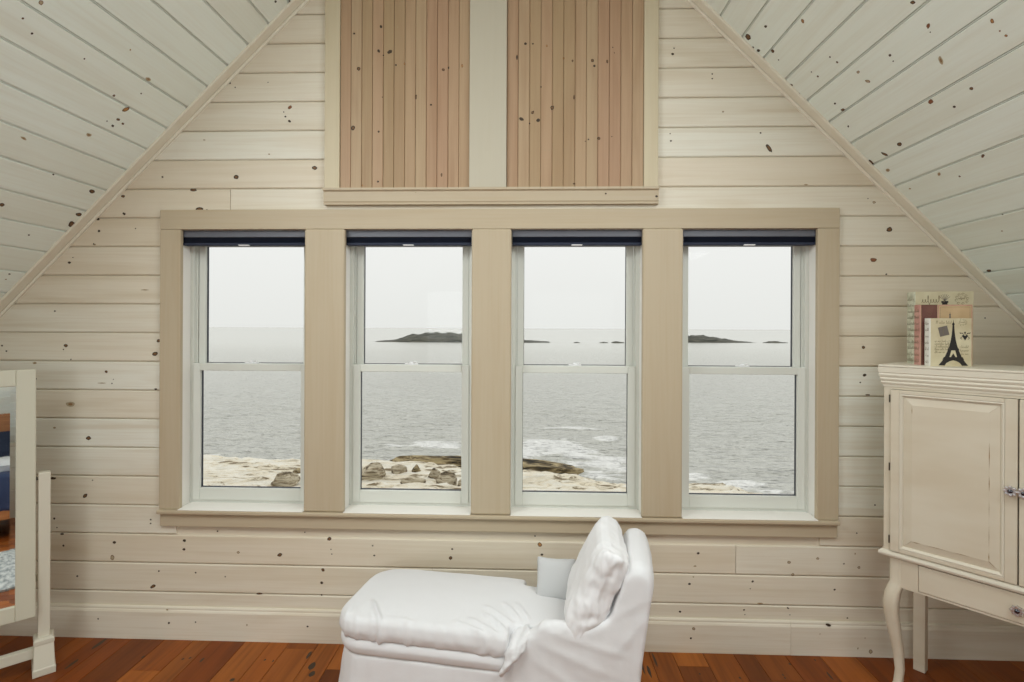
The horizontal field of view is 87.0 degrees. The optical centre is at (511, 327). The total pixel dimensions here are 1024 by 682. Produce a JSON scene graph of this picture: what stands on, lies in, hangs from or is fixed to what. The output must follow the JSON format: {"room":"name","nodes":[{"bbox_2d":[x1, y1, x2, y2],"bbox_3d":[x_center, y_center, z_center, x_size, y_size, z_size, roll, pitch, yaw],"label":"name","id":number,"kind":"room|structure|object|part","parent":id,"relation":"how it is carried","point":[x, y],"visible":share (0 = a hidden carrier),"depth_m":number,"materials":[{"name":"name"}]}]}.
{"room":"attic bedroom","nodes":[
{"label":"attic bedroom","id":0,"kind":"room"},
{"bbox_2d":[0,0,290,298],"bbox_3d":[-1.822,-0.976,-0.824,3.247,3.219,7.126,0,0,2],"label":"ceiling","id":1,"kind":"structure","parent":0,"point":[87,87],"depth_m":2.28,"materials":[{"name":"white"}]},
{"bbox_2d":[0,0,1023,624],"bbox_3d":[-0.098,-0.486,2.655,6.185,4.112,0.050,0,0,2],"label":"wall","id":2,"kind":"structure","parent":0,"point":[88,327],"depth_m":2.66,"materials":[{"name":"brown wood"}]},
{"bbox_2d":[0,0,309,317],"bbox_3d":[-1.635,-0.995,2.654,3.108,3.108,0.060,0,0,2],"label":"trim","id":3,"kind":"structure","parent":2,"relation":"attached to","point":[293,7],"depth_m":2.66,"materials":[{"name":"beige wood"}]},
{"bbox_2d":[178,230,304,512],"bbox_3d":[-1.334,0.208,2.730,0.659,1.406,0.187,0,0,2],"label":"window","id":4,"kind":"structure","parent":2,"relation":"in","point":[196,496],"depth_m":2.76,"materials":[{"name":"white"}]},
{"bbox_3d":[-1.329,0.897,2.697,0.623,0.004,0.120,0,0,2],"label":"sill","id":5,"kind":"part","parent":4,"relation":"part of","materials":[{"name":"white wood"}]},
{"bbox_2d":[183,231,304,245],"bbox_3d":[-1.332,-0.444,2.702,0.629,0.075,0.047,0,0,2],"label":"cellular shade","id":6,"kind":"object","parent":4,"relation":"attached to","point":[191,238],"visible":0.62,"depth_m":2.69,"materials":[{"name":"blue"}]},
{"bbox_3d":[-1.332,-0.465,2.706,0.629,0.033,0.040,0,0,2],"label":"head rail","id":7,"kind":"part","parent":6,"relation":"part of","materials":[{"name":"grey metal"}]},
{"bbox_3d":[-1.332,-0.416,2.706,0.627,0.013,0.036,0,0,2],"label":"rail","id":8,"kind":"part","parent":6,"relation":"part of","materials":[{"name":"black metal"}]},
{"bbox_3d":[-1.334,0.533,2.766,0.596,0.697,0.032,0,0,2],"label":"sash","id":9,"kind":"part","parent":4,"relation":"part of","materials":[{"name":"clear glass"}]},
{"bbox_3d":[-1.330,-0.121,2.804,0.584,0.678,0.032,0,0,2],"label":"sash","id":10,"kind":"part","parent":4,"relation":"part of","materials":[{"name":"clear glass"}]},
{"bbox_2d":[343,230,471,514],"bbox_3d":[-0.511,0.212,2.701,0.652,1.406,0.187,0,0,2],"label":"window","id":11,"kind":"structure","parent":2,"relation":"in","point":[358,499],"depth_m":2.73,"materials":[{"name":"white"}]},
{"bbox_3d":[-0.509,0.900,2.668,0.620,0.004,0.120,0,0,2],"label":"sill","id":12,"kind":"part","parent":11,"relation":"part of","materials":[{"name":"white wood"}]},
{"bbox_2d":[346,230,471,245],"bbox_3d":[-0.509,-0.440,2.674,0.622,0.075,0.047,0,0,2],"label":"cellular shade","id":13,"kind":"object","parent":11,"relation":"attached to","point":[412,237],"visible":0.94,"depth_m":2.66,"materials":[{"name":"blue"}]},
{"bbox_3d":[-0.509,-0.461,2.677,0.622,0.033,0.040,0,0,2],"label":"head rail","id":14,"kind":"part","parent":13,"relation":"part of","materials":[{"name":"grey metal"}]},
{"bbox_3d":[-0.509,-0.412,2.677,0.620,0.013,0.036,0,0,2],"label":"rail","id":15,"kind":"part","parent":13,"relation":"part of","materials":[{"name":"black metal"}]},
{"bbox_3d":[-0.511,0.537,2.737,0.589,0.697,0.032,0,0,2],"label":"sash","id":16,"kind":"part","parent":11,"relation":"part of","materials":[{"name":"clear glass"}]},
{"bbox_3d":[-0.507,-0.117,2.775,0.577,0.678,0.032,0,0,2],"label":"sash","id":17,"kind":"part","parent":11,"relation":"part of","materials":[{"name":"clear glass"}]},
{"bbox_2d":[323,0,658,205],"bbox_3d":[-0.106,-1.327,2.610,1.618,1.466,0.042,0,0,2],"label":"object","id":18,"kind":"structure","parent":2,"relation":"attached to","point":[428,102],"depth_m":2.61,"materials":[{"name":"brown wood"}]},
{"bbox_3d":[-0.878,-1.192,2.647,0.074,1.029,0.022,0,0,2],"label":"post","id":19,"kind":"part","parent":18,"relation":"part of","materials":[{"name":"beige wood"}]},
{"bbox_3d":[-0.114,-1.363,2.614,0.179,1.376,0.034,0,0,2],"label":"post","id":20,"kind":"part","parent":18,"relation":"part of","materials":[{"name":"beige wood"}]},
{"bbox_3d":[0.667,-1.196,2.593,0.068,1.050,0.022,0,0,2],"label":"post","id":21,"kind":"part","parent":18,"relation":"part of","materials":[{"name":"beige wood"}]},
{"bbox_2d":[156,208,839,537],"bbox_3d":[-0.097,0.208,2.615,3.293,1.565,0.050,0,0,2],"label":"trim","id":22,"kind":"structure","parent":2,"relation":"attached to","point":[325,229],"depth_m":2.60,"materials":[{"name":"brown wood"}]},
{"bbox_3d":[-1.690,0.206,2.678,0.104,1.381,0.024,0,0,2],"label":"casing","id":23,"kind":"part","parent":22,"relation":"part of","materials":[{"name":"brown wood"}]},
{"bbox_3d":[-0.916,0.210,2.647,0.198,1.381,0.032,0,0,2],"label":"mullion casing","id":24,"kind":"part","parent":22,"relation":"part of","materials":[{"name":"brown wood"}]},
{"bbox_3d":[-0.101,0.213,2.619,0.192,1.381,0.032,0,0,2],"label":"mullion casing","id":25,"kind":"part","parent":22,"relation":"part of","materials":[{"name":"brown wood"}]},
{"bbox_3d":[-0.094,-0.526,2.622,3.293,0.097,0.024,0,0,2],"label":"head casing","id":26,"kind":"part","parent":22,"relation":"part of","materials":[{"name":"brown wood"}]},
{"bbox_3d":[0.718,0.217,2.590,0.191,1.381,0.032,0,0,2],"label":"mullion casing","id":27,"kind":"part","parent":22,"relation":"part of","materials":[{"name":"brown wood"}]},
{"bbox_3d":[1.498,0.221,2.567,0.102,1.381,0.024,0,0,2],"label":"casing","id":28,"kind":"part","parent":22,"relation":"part of","materials":[{"name":"brown wood"}]},
{"bbox_2d":[0,603,1023,660],"bbox_3d":[-0.108,1.470,2.621,6.184,0.158,0.018,0,0,2],"label":"baseboard","id":29,"kind":"structure","parent":2,"relation":"attached to","point":[283,625],"depth_m":2.58,"materials":[{"name":"beige wood"}]},
{"bbox_2d":[510,229,642,517],"bbox_3d":[0.315,0.215,2.673,0.660,1.406,0.187,0,0,2],"label":"window","id":30,"kind":"structure","parent":2,"relation":"in","point":[627,504],"depth_m":2.70,"materials":[{"name":"white"}]},
{"bbox_3d":[0.319,-0.113,2.746,0.585,0.678,0.032,0,0,2],"label":"sash","id":31,"kind":"part","parent":30,"relation":"part of","materials":[{"name":"clear glass"}]},
{"bbox_3d":[0.314,0.540,2.708,0.597,0.697,0.032,0,0,2],"label":"sash","id":32,"kind":"part","parent":30,"relation":"part of","materials":[{"name":"clear glass"}]},
{"bbox_3d":[0.307,0.904,2.639,0.627,0.004,0.120,0,0,2],"label":"sill","id":33,"kind":"part","parent":30,"relation":"part of","materials":[{"name":"white"}]},
{"bbox_2d":[512,230,641,245],"bbox_3d":[0.317,-0.437,2.645,0.630,0.075,0.047,0,0,2],"label":"cellular shade","id":34,"kind":"object","parent":30,"relation":"attached to","point":[520,237],"visible":1,"depth_m":2.63,"materials":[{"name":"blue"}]},
{"bbox_3d":[0.317,-0.458,2.648,0.630,0.033,0.040,0,0,2],"label":"head rail","id":35,"kind":"part","parent":34,"relation":"part of","materials":[{"name":"grey metal"}]},
{"bbox_3d":[0.317,-0.408,2.648,0.628,0.013,0.036,0,0,2],"label":"rail","id":36,"kind":"part","parent":34,"relation":"part of","materials":[{"name":"black metal"}]},
{"bbox_2d":[682,229,817,520],"bbox_3d":[1.141,0.219,2.644,0.663,1.406,0.187,0,0,2],"label":"window","id":37,"kind":"structure","parent":2,"relation":"in","point":[798,506],"depth_m":2.66,"materials":[{"name":"white"}]},
{"bbox_3d":[1.145,-0.110,2.717,0.588,0.678,0.032,0,0,2],"label":"sash","id":38,"kind":"part","parent":37,"relation":"part of","materials":[{"name":"clear glass"}]},
{"bbox_3d":[1.141,0.544,2.679,0.600,0.697,0.032,0,0,2],"label":"sash","id":39,"kind":"part","parent":37,"relation":"part of","materials":[{"name":"clear glass"}]},
{"bbox_2d":[683,230,815,245],"bbox_3d":[1.143,-0.433,2.616,0.633,0.075,0.047,0,0,2],"label":"cellular shade","id":40,"kind":"object","parent":37,"relation":"attached to","point":[690,237],"visible":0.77,"depth_m":2.60,"materials":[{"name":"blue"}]},
{"bbox_3d":[1.144,-0.454,2.619,0.633,0.033,0.040,0,0,2],"label":"head rail","id":41,"kind":"part","parent":40,"relation":"part of","materials":[{"name":"grey metal"}]},
{"bbox_3d":[1.143,-0.405,2.619,0.631,0.013,0.036,0,0,2],"label":"rail","id":42,"kind":"part","parent":40,"relation":"part of","materials":[{"name":"black metal"}]},
{"bbox_3d":[1.128,0.908,2.611,0.632,0.004,0.120,0,0,2],"label":"sill","id":43,"kind":"part","parent":37,"relation":"part of","materials":[{"name":"white"}]},
{"bbox_2d":[686,0,1023,329],"bbox_3d":[1.439,-0.981,2.547,3.110,3.110,0.060,0,0,2],"label":"trim","id":44,"kind":"structure","parent":2,"relation":"attached to","point":[702,7],"depth_m":2.54,"materials":[{"name":"beige wood"}]},
{"bbox_2d":[0,635,1023,681],"bbox_3d":[-0.231,1.579,-0.890,6.185,0.060,7.106,0,0,2],"label":"floor","id":45,"kind":"structure","parent":0,"point":[78,659],"depth_m":2.47,"materials":[{"name":"brown wood"}]},
{"bbox_2d":[0,369,55,678],"bbox_3d":[-2.312,0.864,2.265,0.610,1.351,0.148,0,0,-43],"label":"mirror","id":46,"kind":"object","parent":45,"relation":"on","point":[19,577],"visible":1,"depth_m":2.38,"materials":[{"name":"beige paint"}]},
{"bbox_2d":[0,386,15,609],"bbox_3d":[-2.309,0.735,2.262,0.340,0.952,0.008,0,-4,-43],"label":"mirror glass","id":47,"kind":"object","parent":46,"relation":"attached to","point":[7,393],"depth_m":2.36,"materials":[{"name":"multicoloured mirror"}]},
{"bbox_3d":[-2.309,0.733,2.262,0.472,1.090,0.028,0,-4,-43],"label":"frame","id":48,"kind":"part","parent":46,"relation":"part of","materials":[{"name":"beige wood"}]},
{"bbox_3d":[-2.118,1.046,2.444,0.042,0.788,0.042,0,0,-43],"label":"post","id":49,"kind":"part","parent":46,"relation":"part of","materials":[{"name":"beige paint"}]},
{"bbox_2d":[338,528,653,681],"bbox_3d":[-0.083,1.181,2.160,1.245,0.730,0.492,0,0,11],"label":"chaise longue","id":50,"kind":"object","parent":45,"relation":"on","point":[402,625],"visible":0.89,"depth_m":1.99,"materials":[{"name":"white fabric"}]},
{"bbox_2d":[536,557,575,599],"bbox_3d":[0.181,1.043,2.241,0.161,0.149,0.090,0,0,10],"label":"pillow","id":51,"kind":"object","parent":50,"relation":"on","point":[552,574],"visible":0.73,"depth_m":2.22,"materials":[{"name":"grey fabric"}]},
{"bbox_2d":[564,516,628,638],"bbox_3d":[0.320,0.941,2.047,0.234,0.341,0.378,0,0,9],"label":"pillow","id":52,"kind":"object","parent":50,"relation":"on","point":[600,568],"visible":0.96,"depth_m":1.89,"materials":[{"name":"white fabric"}]},
{"bbox_2d":[878,361,1023,681],"bbox_3d":[1.958,0.858,2.054,0.416,1.402,0.872,0,0,-39],"label":"cabinet","id":53,"kind":"object","parent":45,"relation":"on","point":[954,435],"visible":1,"depth_m":2.09,"materials":[{"name":"beige paint"}]},
{"bbox_3d":[1.594,1.257,2.259,0.074,0.600,0.070,0,0,-39],"label":"leg","id":54,"kind":"part","parent":53,"relation":"part of","materials":[{"name":"beige paint"}]},
{"bbox_3d":[1.862,1.258,2.460,0.045,0.600,0.045,0,0,-39],"label":"leg","id":55,"kind":"part","parent":53,"relation":"part of","materials":[{"name":"beige paint"}]},
{"bbox_2d":[907,291,973,364],"bbox_3d":[1.827,0.002,2.309,0.221,0.308,0.062,0,0,11],"label":"book","id":56,"kind":"object","parent":53,"relation":"on","point":[950,297],"visible":0.27,"depth_m":2.29,"materials":[{"name":"paper"},{"name":"cardboard"},{"name":"printed ink"}]},
{"bbox_2d":[914,305,972,364],"bbox_3d":[1.787,0.031,2.242,0.191,0.250,0.046,0,0,12],"label":"book","id":57,"kind":"object","parent":53,"relation":"on","point":[921,312],"visible":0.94,"depth_m":2.23,"materials":[{"name":"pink paper"}]},
{"bbox_2d":[924,318,971,366],"bbox_3d":[1.763,0.059,2.187,0.149,0.193,0.040,0,0,12],"label":"book","id":58,"kind":"object","parent":53,"relation":"on","point":[948,341],"visible":1,"depth_m":2.17,"materials":[{"name":"beige paper"}]},
{"bbox_3d":[1.970,0.207,2.061,0.392,0.081,0.871,0,0,-39],"label":"cornice","id":59,"kind":"part","parent":53,"relation":"part of","materials":[{"name":"beige wood"}]},
{"bbox_3d":[1.967,0.944,2.062,0.391,0.026,0.868,0,0,-39],"label":"moulding","id":60,"kind":"part","parent":53,"relation":"part of","materials":[{"name":"beige wood"}]},
{"bbox_3d":[1.701,0.593,2.102,0.018,0.637,0.323,0,0,-39],"label":"panel moulding","id":61,"kind":"part","parent":53,"relation":"part of","materials":[{"name":"beige wood"}]},
{"bbox_3d":[1.702,0.593,2.102,0.013,0.613,0.299,0,0,-39],"label":"panel","id":62,"kind":"part","parent":53,"relation":"part of","materials":[{"name":"beige paint"}]},
{"bbox_3d":[1.704,0.593,2.102,0.022,0.669,0.391,0,0,-39],"label":"door frame","id":63,"kind":"part","parent":53,"relation":"part of","materials":[{"name":"beige paint"}]},
{"bbox_3d":[1.944,1.015,2.043,0.300,0.104,0.594,0,0,-39],"label":"drawer","id":64,"kind":"part","parent":53,"relation":"part of","materials":[{"name":"beige paint"}]},
{"bbox_3d":[1.798,0.589,1.947,0.026,0.041,0.041,0,0,-39],"label":"knob","id":65,"kind":"part","parent":53,"relation":"part of","materials":[{"name":"silver metal"}]},
{"bbox_3d":[1.817,1.017,1.941,0.026,0.041,0.041,0,0,-39],"label":"knob","id":66,"kind":"part","parent":53,"relation":"part of","materials":[{"name":"silver metal"}]},
{"bbox_3d":[1.821,0.589,1.919,0.026,0.041,0.041,0,0,-39],"label":"knob","id":67,"kind":"part","parent":53,"relation":"part of","materials":[{"name":"silver metal"}]},
{"bbox_3d":[1.952,0.594,1.795,0.022,0.669,0.390,0,0,-39],"label":"door frame","id":68,"kind":"part","parent":53,"relation":"part of","materials":[{"name":"beige paint"}]},
{"bbox_2d":[705,0,1023,311],"bbox_3d":[1.429,-0.914,-0.938,3.282,3.314,7.126,0,0,2],"label":"ceiling","id":69,"kind":"structure","parent":0,"point":[930,92],"depth_m":2.12,"materials":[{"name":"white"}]},
{"label":"outside","id":70,"kind":"structure","parent":0,"visible":0},
{"bbox_2d":[203,454,762,493],"bbox_3d":[-1.170,9.631,25.055,56.000,6.772,24.000,0,0,2],"label":"rocky shore","id":71,"kind":"structure","parent":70,"point":[218,470],"depth_m":23.63,"materials":[{"name":"stone"}]},
{"bbox_2d":[271,472,299,486],"bbox_3d":[-9.352,6.231,22.330,1.192,0.562,0.860,0,0,-3],"label":"boulder","id":72,"kind":"object","parent":71,"relation":"on","point":[283,479],"visible":0.92,"depth_m":22.02,"materials":[{"name":"beige stone"}]},
{"bbox_2d":[293,468,299,473],"bbox_3d":[-9.706,6.553,24.654,0.521,0.234,0.576,0,0,42],"label":"boulder","id":73,"kind":"object","parent":71,"relation":"on","point":[297,470],"visible":0.37,"depth_m":24.45,"materials":[{"name":"beige stone"}]},
{"bbox_2d":[362,462,385,480],"bbox_3d":[-6.036,6.253,23.450,1.062,0.748,0.825,0,0,-3],"label":"boulder","id":74,"kind":"object","parent":71,"relation":"on","point":[373,471],"visible":0.84,"depth_m":23.25,"materials":[{"name":"beige stone"}]},
{"bbox_2d":[366,482,394,487],"bbox_3d":[-5.407,6.548,22.334,1.200,0.291,0.647,0,0,-12],"label":"boulder","id":75,"kind":"object","parent":71,"relation":"on","point":[377,484],"visible":0.59,"depth_m":22.19,"materials":[{"name":"stone"}]},
{"bbox_2d":[391,464,406,473],"bbox_3d":[-5.059,6.341,24.239,0.694,0.373,0.581,0,0,-32],"label":"boulder","id":76,"kind":"object","parent":71,"relation":"on","point":[396,469],"visible":0.99,"depth_m":24.04,"materials":[{"name":"beige stone"}]},
{"bbox_2d":[400,476,425,483],"bbox_3d":[-4.194,6.472,22.698,1.068,0.404,0.564,0,0,19],"label":"boulder","id":77,"kind":"object","parent":71,"relation":"on","point":[410,479],"visible":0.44,"depth_m":22.59,"materials":[{"name":"beige stone"}]},
{"bbox_2d":[412,464,420,471],"bbox_3d":[-4.351,6.421,24.575,0.480,0.416,0.409,0,0,-13],"label":"boulder","id":78,"kind":"object","parent":71,"relation":"on","point":[416,468],"visible":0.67,"depth_m":24.41,"materials":[{"name":"brown stone"}]},
{"bbox_2d":[389,455,460,466],"bbox_3d":[-4.208,6.909,27.805,5.187,0.767,1.527,0,0,4],"label":"outcrop","id":79,"kind":"object","parent":71,"relation":"on","point":[439,460],"visible":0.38,"depth_m":27.24,"materials":[{"name":"brown stone"}]},
{"bbox_2d":[428,468,440,479],"bbox_3d":[-3.401,6.397,23.706,0.537,0.576,0.522,0,0,18],"label":"boulder","id":80,"kind":"object","parent":71,"relation":"on","point":[434,474],"visible":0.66,"depth_m":23.49,"materials":[{"name":"beige stone"}]},
{"bbox_2d":[436,471,456,484],"bbox_3d":[-2.741,6.362,22.721,0.873,0.642,0.680,0,0,-11],"label":"boulder","id":81,"kind":"object","parent":71,"relation":"on","point":[449,477],"visible":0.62,"depth_m":22.67,"materials":[{"name":"beige stone"}]},
{"bbox_2d":[523,472,565,488],"bbox_3d":[1.067,6.385,22.644,2.728,0.550,1.177,0,0,-4],"label":"rock slab","id":82,"kind":"object","parent":71,"relation":"on","point":[530,479],"visible":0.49,"depth_m":22.36,"materials":[{"name":"stone"}]},
{"bbox_2d":[523,458,583,474],"bbox_3d":[1.188,6.976,26.796,4.756,0.911,1.662,0,0,0],"label":"outcrop","id":83,"kind":"object","parent":71,"relation":"on","point":[528,464],"visible":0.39,"depth_m":26.41,"materials":[{"name":"brown stone"}]},
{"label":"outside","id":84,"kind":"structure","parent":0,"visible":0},
{"bbox_2d":[203,327,794,493],"bbox_3d":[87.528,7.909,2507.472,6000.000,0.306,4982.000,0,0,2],"label":"sea","id":85,"kind":"structure","parent":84,"point":[741,426],"depth_m":53.36,"materials":[{"name":"grey liquid"}]},
{"bbox_2d":[376,332,549,342],"bbox_3d":[-25.010,5.155,280.210,88.500,5.566,27.404,0,0,2],"label":"islet","id":86,"kind":"object","parent":85,"relation":"on","point":[436,336],"visible":0.59,"depth_m":271.24,"materials":[{"name":"grey stone"}]},
{"bbox_2d":[688,335,752,342],"bbox_3d":[102.817,6.233,294.588,53.000,4.559,22.884,0,0,2],"label":"islet","id":87,"kind":"object","parent":85,"relation":"on","point":[692,338],"visible":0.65,"depth_m":285.85,"materials":[{"name":"grey stone"}]},
{"bbox_2d":[763,341,785,342],"bbox_3d":[139.008,7.884,285.318,12.000,1.582,5.254,0,0,2],"label":"islet","id":88,"kind":"object","parent":85,"relation":"on","point":[768,341],"visible":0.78,"depth_m":283.94,"materials":[{"name":"grey stone"}]}
]}

